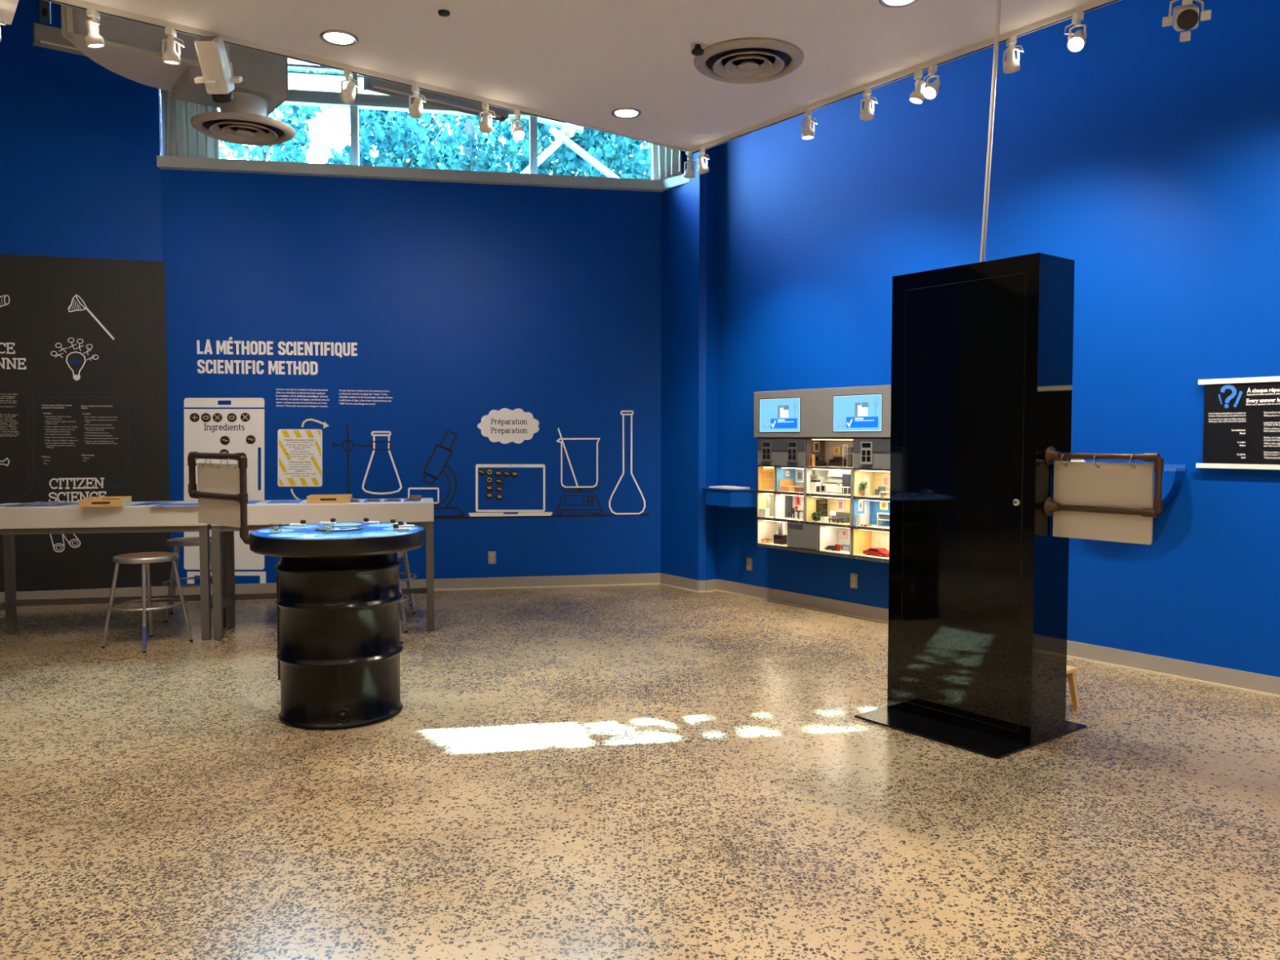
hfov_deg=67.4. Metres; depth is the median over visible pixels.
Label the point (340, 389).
text block
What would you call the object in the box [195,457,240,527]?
sheets
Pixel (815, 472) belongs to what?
hood
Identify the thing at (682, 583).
baseboard
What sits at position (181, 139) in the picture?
window curtain
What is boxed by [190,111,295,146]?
air diffuser
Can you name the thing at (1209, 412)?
print
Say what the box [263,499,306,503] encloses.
printed sheet
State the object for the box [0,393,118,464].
print
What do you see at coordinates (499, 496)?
round magnet
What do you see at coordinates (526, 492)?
decal
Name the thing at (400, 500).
mat
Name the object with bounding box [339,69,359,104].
track spotlight
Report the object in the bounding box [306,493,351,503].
wooden tray
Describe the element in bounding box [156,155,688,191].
trim
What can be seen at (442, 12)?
sensor
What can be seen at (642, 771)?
floor
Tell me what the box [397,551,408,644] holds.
stool
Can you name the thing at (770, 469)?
roller blind
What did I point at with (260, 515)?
work table
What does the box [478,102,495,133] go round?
track spotlight
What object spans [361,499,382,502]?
mat
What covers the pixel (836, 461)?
sofa
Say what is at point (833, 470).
ceiling lamp
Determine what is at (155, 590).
baseboard
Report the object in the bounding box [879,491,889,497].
bench
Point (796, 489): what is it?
chest
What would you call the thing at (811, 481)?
cooktop
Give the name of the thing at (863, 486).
potted plant
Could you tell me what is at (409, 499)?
wooden disc
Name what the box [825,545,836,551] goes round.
toy car
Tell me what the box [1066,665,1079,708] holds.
step stool
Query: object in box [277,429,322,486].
card
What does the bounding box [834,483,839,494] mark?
chair
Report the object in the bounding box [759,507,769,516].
basin
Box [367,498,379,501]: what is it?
wooden disc
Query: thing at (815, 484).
range
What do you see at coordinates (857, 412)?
display screen
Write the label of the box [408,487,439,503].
decal
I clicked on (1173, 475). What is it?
wall shelf
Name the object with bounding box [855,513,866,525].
dresser
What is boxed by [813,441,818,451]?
framed picture
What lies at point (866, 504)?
door
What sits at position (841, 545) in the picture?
bench
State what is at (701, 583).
baseboard
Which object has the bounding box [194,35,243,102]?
projector
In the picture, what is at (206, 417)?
round magnet
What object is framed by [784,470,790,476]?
framed picture
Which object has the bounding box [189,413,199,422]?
round magnet
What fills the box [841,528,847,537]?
framed picture
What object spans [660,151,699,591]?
wall
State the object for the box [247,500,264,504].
printed sheet
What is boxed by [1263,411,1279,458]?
print
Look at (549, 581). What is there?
baseboard
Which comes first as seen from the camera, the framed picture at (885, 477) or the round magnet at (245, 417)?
the framed picture at (885, 477)
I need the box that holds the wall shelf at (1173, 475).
[1153,464,1186,506]
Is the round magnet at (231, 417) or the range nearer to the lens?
the range
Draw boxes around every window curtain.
[164,90,220,158]
[652,143,681,179]
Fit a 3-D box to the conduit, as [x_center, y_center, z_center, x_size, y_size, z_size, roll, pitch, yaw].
[1.683,-1.662,4.570,0.138,1.292,0.100,0,3,0]
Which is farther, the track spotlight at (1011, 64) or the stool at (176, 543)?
the stool at (176, 543)
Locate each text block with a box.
[275,388,328,407]
[338,389,391,404]
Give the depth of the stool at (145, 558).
6.37 m
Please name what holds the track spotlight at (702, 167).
hanging from the track at (1096, 4)
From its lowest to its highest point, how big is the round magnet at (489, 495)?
0.069 m
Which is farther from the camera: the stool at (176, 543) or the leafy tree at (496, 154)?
the leafy tree at (496, 154)
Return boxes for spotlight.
[0,16,5,42]
[84,8,105,48]
[162,26,184,64]
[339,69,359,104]
[407,85,426,118]
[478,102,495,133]
[508,109,524,140]
[684,152,697,178]
[697,148,709,174]
[801,110,817,139]
[859,88,877,120]
[908,70,925,104]
[922,64,940,99]
[1002,35,1023,73]
[1063,12,1086,52]
[1162,0,1211,42]
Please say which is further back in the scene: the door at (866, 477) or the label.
the door at (866, 477)
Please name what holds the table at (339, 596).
on the floor
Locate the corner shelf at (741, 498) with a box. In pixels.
[702,486,757,507]
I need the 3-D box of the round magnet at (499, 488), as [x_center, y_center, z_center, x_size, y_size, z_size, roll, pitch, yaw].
[-1.292,0.083,8.825,0.069,0.069,0.006,0,3,-10]
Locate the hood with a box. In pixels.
[810,470,822,476]
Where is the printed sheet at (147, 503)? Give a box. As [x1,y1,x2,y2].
[132,502,174,505]
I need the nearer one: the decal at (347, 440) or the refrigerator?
the refrigerator
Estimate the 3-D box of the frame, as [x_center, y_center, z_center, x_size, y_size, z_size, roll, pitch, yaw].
[-0.816,-1.587,10.539,1.893,5.022,0.166,0,3,0]
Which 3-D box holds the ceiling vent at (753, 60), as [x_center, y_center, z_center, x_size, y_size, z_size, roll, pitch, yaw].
[0.605,-2.318,5.357,0.610,0.048,0.610,0,3,0]
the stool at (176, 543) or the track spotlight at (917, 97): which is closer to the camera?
the track spotlight at (917, 97)
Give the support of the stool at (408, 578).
on the floor
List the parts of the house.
frame, facade panel, facade panel, facade panel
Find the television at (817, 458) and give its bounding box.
[815,456,823,461]
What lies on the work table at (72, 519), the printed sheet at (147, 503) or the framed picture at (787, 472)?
the printed sheet at (147, 503)
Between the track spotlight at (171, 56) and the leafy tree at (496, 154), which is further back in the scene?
the leafy tree at (496, 154)
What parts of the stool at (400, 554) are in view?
leg, leg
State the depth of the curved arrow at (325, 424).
8.52 m
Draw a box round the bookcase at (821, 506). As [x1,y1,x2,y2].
[816,499,827,520]
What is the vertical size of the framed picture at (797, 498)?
0.105 m
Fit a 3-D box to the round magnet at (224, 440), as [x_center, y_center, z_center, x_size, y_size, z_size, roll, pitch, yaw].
[-3.625,-0.346,8.385,0.079,0.079,0.006,0,3,-10]
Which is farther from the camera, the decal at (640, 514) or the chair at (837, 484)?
the decal at (640, 514)
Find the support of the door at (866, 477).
attached to the house
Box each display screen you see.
[759,396,800,432]
[832,393,882,431]
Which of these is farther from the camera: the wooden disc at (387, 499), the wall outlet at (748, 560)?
the wall outlet at (748, 560)
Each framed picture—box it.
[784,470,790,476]
[795,468,804,482]
[795,495,801,507]
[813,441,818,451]
[832,445,840,455]
[837,498,844,511]
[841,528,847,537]
[857,499,862,511]
[880,501,888,510]
[881,473,889,488]
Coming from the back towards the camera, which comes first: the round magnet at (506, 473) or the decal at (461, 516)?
the round magnet at (506, 473)
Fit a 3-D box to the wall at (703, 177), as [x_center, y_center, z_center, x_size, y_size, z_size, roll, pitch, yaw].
[0.559,-1.941,8.661,0.065,5.900,0.250,0,3,0]
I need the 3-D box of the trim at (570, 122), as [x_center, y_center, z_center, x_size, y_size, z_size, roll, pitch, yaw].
[-1.243,-2.431,5.778,4.181,0.162,0.035,-2,3,-38]
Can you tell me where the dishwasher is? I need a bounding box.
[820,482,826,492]
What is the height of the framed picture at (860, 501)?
0.085 m
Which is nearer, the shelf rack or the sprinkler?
the sprinkler
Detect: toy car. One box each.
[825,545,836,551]
[862,546,888,556]
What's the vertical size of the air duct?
0.650 m
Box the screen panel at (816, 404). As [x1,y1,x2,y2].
[753,384,891,437]
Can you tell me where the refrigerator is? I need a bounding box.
[842,474,850,493]
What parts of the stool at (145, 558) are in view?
leg, leg, seat, leg, leg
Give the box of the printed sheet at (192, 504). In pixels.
[148,502,198,506]
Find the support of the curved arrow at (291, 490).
attached to the wall at (460, 302)
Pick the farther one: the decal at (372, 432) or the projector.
the decal at (372, 432)
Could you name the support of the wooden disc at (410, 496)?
on the mat at (404, 500)
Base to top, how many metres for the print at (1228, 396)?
0.128 m
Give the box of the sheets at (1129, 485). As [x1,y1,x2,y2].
[1053,452,1154,544]
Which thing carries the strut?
on the strip light at (42, 36)
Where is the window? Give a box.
[160,57,653,179]
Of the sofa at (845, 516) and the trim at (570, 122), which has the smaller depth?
the trim at (570, 122)
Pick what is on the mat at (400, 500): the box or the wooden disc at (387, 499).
the wooden disc at (387, 499)
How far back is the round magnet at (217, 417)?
8.36 m
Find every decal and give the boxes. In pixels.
[183,397,266,583]
[333,423,391,493]
[361,431,402,494]
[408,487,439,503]
[422,430,463,518]
[434,513,649,519]
[468,464,552,516]
[555,427,600,488]
[555,487,603,515]
[608,410,645,514]
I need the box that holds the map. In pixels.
[0,501,79,506]
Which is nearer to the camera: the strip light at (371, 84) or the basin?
the strip light at (371, 84)
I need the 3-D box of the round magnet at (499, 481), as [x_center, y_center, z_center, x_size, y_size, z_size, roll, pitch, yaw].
[-1.296,0.009,8.821,0.069,0.069,0.006,0,3,-10]
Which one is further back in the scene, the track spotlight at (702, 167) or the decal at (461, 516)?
the decal at (461, 516)
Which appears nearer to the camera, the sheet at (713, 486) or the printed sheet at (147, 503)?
the printed sheet at (147, 503)
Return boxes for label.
[1071,458,1084,462]
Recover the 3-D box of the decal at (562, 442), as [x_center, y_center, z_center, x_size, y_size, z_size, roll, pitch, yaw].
[-0.575,-0.206,8.945,0.416,0.558,0.001,0,3,-10]
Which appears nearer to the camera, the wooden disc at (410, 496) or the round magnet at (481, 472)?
the wooden disc at (410, 496)
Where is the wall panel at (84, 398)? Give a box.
[0,253,171,591]
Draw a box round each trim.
[70,0,688,151]
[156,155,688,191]
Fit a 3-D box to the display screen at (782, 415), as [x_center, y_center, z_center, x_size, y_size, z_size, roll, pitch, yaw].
[1.123,-0.522,7.744,0.004,0.277,0.458,-2,3,-37]
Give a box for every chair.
[788,507,794,518]
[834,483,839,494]
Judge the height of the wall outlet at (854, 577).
0.116 m
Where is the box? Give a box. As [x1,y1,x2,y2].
[833,544,840,551]
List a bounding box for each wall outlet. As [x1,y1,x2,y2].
[488,551,496,564]
[746,556,752,570]
[850,573,857,588]
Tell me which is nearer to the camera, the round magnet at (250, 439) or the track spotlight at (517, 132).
the track spotlight at (517, 132)
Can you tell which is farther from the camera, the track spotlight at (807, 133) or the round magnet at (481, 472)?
the round magnet at (481, 472)
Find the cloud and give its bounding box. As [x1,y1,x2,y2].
[477,408,538,444]
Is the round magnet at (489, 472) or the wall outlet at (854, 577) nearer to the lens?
the wall outlet at (854, 577)
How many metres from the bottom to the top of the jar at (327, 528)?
0.045 m
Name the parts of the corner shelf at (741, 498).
shelf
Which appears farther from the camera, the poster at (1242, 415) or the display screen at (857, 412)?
the display screen at (857, 412)
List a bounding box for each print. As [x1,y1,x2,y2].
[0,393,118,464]
[1208,412,1245,422]
[1217,385,1242,408]
[1232,429,1244,457]
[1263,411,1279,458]
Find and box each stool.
[101,551,193,653]
[162,536,212,622]
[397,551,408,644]
[399,551,417,613]
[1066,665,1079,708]
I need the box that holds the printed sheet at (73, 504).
[0,503,79,507]
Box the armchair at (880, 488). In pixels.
[875,486,885,494]
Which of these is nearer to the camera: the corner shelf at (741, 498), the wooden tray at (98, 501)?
the wooden tray at (98, 501)
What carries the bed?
in the house
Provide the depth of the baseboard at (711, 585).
8.69 m
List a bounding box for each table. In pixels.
[0,501,226,639]
[187,451,424,729]
[210,497,434,640]
[793,510,803,519]
[819,462,831,466]
[828,518,843,523]
[838,486,850,495]
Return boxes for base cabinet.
[814,456,826,466]
[820,516,828,522]
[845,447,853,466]
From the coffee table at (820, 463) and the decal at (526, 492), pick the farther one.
the decal at (526, 492)
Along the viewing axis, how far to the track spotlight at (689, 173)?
7.03 m
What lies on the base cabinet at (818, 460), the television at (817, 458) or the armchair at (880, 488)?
the television at (817, 458)
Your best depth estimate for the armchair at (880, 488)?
7.16 m
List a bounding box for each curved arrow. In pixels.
[290,488,299,499]
[301,418,328,428]
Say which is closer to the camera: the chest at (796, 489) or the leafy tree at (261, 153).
the chest at (796, 489)
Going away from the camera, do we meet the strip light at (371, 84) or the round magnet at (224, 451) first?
the strip light at (371, 84)
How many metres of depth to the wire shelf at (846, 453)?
7.35 m
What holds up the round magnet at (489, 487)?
attached to the decal at (526, 492)
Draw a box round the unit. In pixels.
[826,469,844,493]
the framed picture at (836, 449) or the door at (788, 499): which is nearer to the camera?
the framed picture at (836, 449)
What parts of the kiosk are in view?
door, frame, plate, pipe frame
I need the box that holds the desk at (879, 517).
[876,512,889,525]
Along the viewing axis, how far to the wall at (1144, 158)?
5.91 m
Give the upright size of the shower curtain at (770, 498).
0.170 m
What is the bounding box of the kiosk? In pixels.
[854,252,1164,759]
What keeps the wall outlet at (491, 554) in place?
attached to the wall at (460, 302)
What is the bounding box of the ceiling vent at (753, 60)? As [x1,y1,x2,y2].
[693,37,804,84]
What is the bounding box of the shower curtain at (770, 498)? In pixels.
[767,495,773,515]
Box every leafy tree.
[218,68,442,167]
[267,70,644,177]
[540,127,651,179]
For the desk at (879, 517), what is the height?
0.096 m
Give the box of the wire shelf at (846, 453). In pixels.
[842,453,847,466]
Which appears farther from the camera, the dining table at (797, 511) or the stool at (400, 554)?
the dining table at (797, 511)
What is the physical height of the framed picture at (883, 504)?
0.075 m
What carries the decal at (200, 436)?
attached to the wall at (460, 302)
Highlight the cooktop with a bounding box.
[810,480,820,482]
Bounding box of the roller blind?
[761,466,773,489]
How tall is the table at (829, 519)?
0.031 m
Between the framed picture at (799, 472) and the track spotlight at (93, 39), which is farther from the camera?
the framed picture at (799, 472)
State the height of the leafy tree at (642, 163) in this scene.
7.176 m
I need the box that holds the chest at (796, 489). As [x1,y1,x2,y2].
[794,487,804,492]
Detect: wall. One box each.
[0,0,164,592]
[160,168,661,584]
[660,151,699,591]
[698,149,706,580]
[705,145,718,580]
[716,0,1279,677]
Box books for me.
[818,500,826,519]
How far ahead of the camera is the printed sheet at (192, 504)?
6.60 m
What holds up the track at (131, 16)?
attached to the ceiling
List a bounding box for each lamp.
[830,511,835,521]
[833,470,849,471]
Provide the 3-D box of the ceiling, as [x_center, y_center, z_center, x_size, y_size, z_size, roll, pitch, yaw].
[-0.961,-2.217,0.995,16.078,0.140,12.187,0,3,0]
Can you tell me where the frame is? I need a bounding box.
[520,118,619,177]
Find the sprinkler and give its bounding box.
[691,44,703,55]
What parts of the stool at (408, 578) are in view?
leg, leg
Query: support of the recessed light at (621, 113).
in the ceiling
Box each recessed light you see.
[320,29,358,46]
[611,107,641,118]
[879,0,919,8]
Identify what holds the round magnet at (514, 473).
attached to the decal at (526, 492)
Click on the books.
(823, 504)
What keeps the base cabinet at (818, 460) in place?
in the house
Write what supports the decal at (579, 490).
attached to the wall at (460, 302)
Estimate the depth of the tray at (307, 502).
6.76 m
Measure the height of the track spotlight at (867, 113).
0.182 m
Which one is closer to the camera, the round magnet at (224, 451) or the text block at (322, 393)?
the round magnet at (224, 451)
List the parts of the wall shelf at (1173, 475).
panel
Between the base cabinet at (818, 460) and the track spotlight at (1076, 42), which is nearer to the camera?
the track spotlight at (1076, 42)
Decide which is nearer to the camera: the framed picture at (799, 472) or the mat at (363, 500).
the mat at (363, 500)
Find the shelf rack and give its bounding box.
[808,454,814,466]
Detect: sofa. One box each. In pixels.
[828,456,845,466]
[831,511,849,521]
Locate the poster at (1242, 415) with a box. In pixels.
[1195,376,1279,469]
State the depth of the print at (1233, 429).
5.26 m
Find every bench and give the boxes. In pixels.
[839,544,849,551]
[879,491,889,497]
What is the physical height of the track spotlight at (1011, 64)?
0.181 m
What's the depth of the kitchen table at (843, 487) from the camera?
7.31 m
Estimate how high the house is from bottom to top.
0.905 m
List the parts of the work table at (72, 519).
rail, leg, under frame, leg, rail, leg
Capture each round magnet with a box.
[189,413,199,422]
[200,413,210,422]
[212,413,222,422]
[219,448,228,453]
[220,435,230,444]
[226,413,236,422]
[240,413,249,422]
[245,435,255,444]
[477,468,485,475]
[485,468,493,475]
[485,475,493,483]
[485,484,493,491]
[485,491,493,498]
[494,469,502,476]
[495,477,502,484]
[495,484,502,493]
[495,493,502,500]
[502,470,510,477]
[511,470,518,477]
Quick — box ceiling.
[0,0,1095,149]
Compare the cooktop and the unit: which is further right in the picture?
the unit
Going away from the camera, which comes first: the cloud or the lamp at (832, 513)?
the lamp at (832, 513)
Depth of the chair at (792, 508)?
7.82 m
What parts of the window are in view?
spandrel panel, spandrel panel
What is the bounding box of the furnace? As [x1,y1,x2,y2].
[773,521,786,544]
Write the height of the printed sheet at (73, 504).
0.001 m
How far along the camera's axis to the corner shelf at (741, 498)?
8.19 m
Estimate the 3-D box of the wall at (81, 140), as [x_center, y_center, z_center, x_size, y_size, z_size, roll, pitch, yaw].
[-5.804,-1.905,7.845,3.490,5.900,0.200,-1,3,-16]
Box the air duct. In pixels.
[61,4,288,116]
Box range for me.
[810,480,820,493]
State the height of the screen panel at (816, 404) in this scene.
0.377 m
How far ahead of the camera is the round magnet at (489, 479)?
8.80 m
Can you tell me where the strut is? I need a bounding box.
[39,0,51,23]
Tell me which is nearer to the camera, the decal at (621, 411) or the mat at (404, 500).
the mat at (404, 500)
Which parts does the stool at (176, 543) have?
leg, leg, seat, leg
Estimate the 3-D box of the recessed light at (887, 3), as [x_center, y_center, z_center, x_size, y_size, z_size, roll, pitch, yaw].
[1.244,-2.304,4.595,0.196,0.010,0.196,0,3,0]
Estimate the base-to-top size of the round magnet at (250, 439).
0.079 m
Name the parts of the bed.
headboard, frame, mattress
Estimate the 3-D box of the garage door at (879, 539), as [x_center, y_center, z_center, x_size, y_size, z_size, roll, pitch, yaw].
[1.817,0.462,7.236,0.008,0.190,0.180,-2,3,-37]
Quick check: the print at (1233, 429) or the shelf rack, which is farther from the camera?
the shelf rack
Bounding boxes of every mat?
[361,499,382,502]
[382,498,402,502]
[402,498,422,502]
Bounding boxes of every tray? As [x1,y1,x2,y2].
[79,496,131,507]
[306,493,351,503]
[306,502,350,503]
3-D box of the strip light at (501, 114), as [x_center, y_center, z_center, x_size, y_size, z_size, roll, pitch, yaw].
[-1.013,-2.615,6.725,0.235,0.100,0.254,-2,3,-39]
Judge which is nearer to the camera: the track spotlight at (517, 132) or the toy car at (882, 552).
the track spotlight at (517, 132)
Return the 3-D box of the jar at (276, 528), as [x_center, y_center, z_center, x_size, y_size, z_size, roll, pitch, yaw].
[-1.767,0.235,4.655,0.056,0.045,0.056,0,3,0]
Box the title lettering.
[196,337,357,374]
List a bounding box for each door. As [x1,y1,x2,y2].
[785,494,792,517]
[862,473,870,495]
[863,501,869,524]
[871,530,888,551]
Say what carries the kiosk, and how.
on the floor
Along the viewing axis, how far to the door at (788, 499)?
7.92 m
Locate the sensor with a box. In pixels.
[437,8,449,17]
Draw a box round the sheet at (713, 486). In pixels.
[709,485,750,488]
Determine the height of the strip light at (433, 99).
0.100 m
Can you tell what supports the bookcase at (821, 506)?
in the house
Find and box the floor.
[0,584,1279,959]
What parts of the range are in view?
oven door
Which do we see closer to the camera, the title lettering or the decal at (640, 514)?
the title lettering
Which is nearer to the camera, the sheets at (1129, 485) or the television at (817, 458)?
the sheets at (1129, 485)
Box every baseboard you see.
[0,586,168,603]
[171,573,660,595]
[659,573,697,591]
[697,580,706,592]
[705,578,717,592]
[716,579,1279,697]
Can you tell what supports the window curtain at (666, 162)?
hanging from the window
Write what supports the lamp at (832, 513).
in the house
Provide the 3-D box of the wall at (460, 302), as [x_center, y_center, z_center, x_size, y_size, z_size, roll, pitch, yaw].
[-1.979,-0.848,8.827,4.367,3.700,0.320,0,3,-10]
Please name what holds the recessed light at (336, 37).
in the ceiling
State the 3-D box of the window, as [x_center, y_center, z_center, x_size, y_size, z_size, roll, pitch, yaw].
[-1.971,-3.793,8.650,4.375,2.200,0.091,0,3,-10]
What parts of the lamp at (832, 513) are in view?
lamp shade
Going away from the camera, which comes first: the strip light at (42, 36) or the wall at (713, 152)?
the strip light at (42, 36)
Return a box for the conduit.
[979,0,1001,262]
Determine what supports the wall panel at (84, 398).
attached to the wall at (81, 140)
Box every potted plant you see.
[811,511,821,521]
[858,481,867,496]
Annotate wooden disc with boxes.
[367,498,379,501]
[386,498,399,500]
[407,497,419,500]
[408,495,421,499]
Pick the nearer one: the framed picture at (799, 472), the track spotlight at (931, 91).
the track spotlight at (931, 91)
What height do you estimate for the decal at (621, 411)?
0.980 m
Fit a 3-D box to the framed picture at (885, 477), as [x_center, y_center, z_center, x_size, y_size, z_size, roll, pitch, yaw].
[1.843,0.006,7.192,0.005,0.105,0.075,-2,3,-37]
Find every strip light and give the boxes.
[31,22,86,56]
[363,75,415,101]
[417,88,483,116]
[487,105,508,122]
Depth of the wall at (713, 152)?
8.62 m
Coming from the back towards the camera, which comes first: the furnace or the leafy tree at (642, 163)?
the leafy tree at (642, 163)
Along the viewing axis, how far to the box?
7.42 m
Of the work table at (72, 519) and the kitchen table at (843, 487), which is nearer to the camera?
the work table at (72, 519)
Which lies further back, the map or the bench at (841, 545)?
the bench at (841, 545)
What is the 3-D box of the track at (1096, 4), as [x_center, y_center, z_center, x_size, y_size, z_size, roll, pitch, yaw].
[2.649,-2.270,4.059,0.042,0.030,7.570,-2,3,-37]
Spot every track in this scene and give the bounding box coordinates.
[43,0,568,123]
[685,0,1120,155]
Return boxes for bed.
[779,479,801,491]
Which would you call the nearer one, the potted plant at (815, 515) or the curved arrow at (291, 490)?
the potted plant at (815, 515)
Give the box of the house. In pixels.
[756,437,890,563]
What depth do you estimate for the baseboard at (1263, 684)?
5.86 m
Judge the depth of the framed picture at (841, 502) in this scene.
7.54 m
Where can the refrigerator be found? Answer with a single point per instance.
(846, 477)
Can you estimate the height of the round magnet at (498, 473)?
0.069 m
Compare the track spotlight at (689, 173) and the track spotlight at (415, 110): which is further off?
the track spotlight at (689, 173)
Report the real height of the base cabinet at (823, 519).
0.040 m

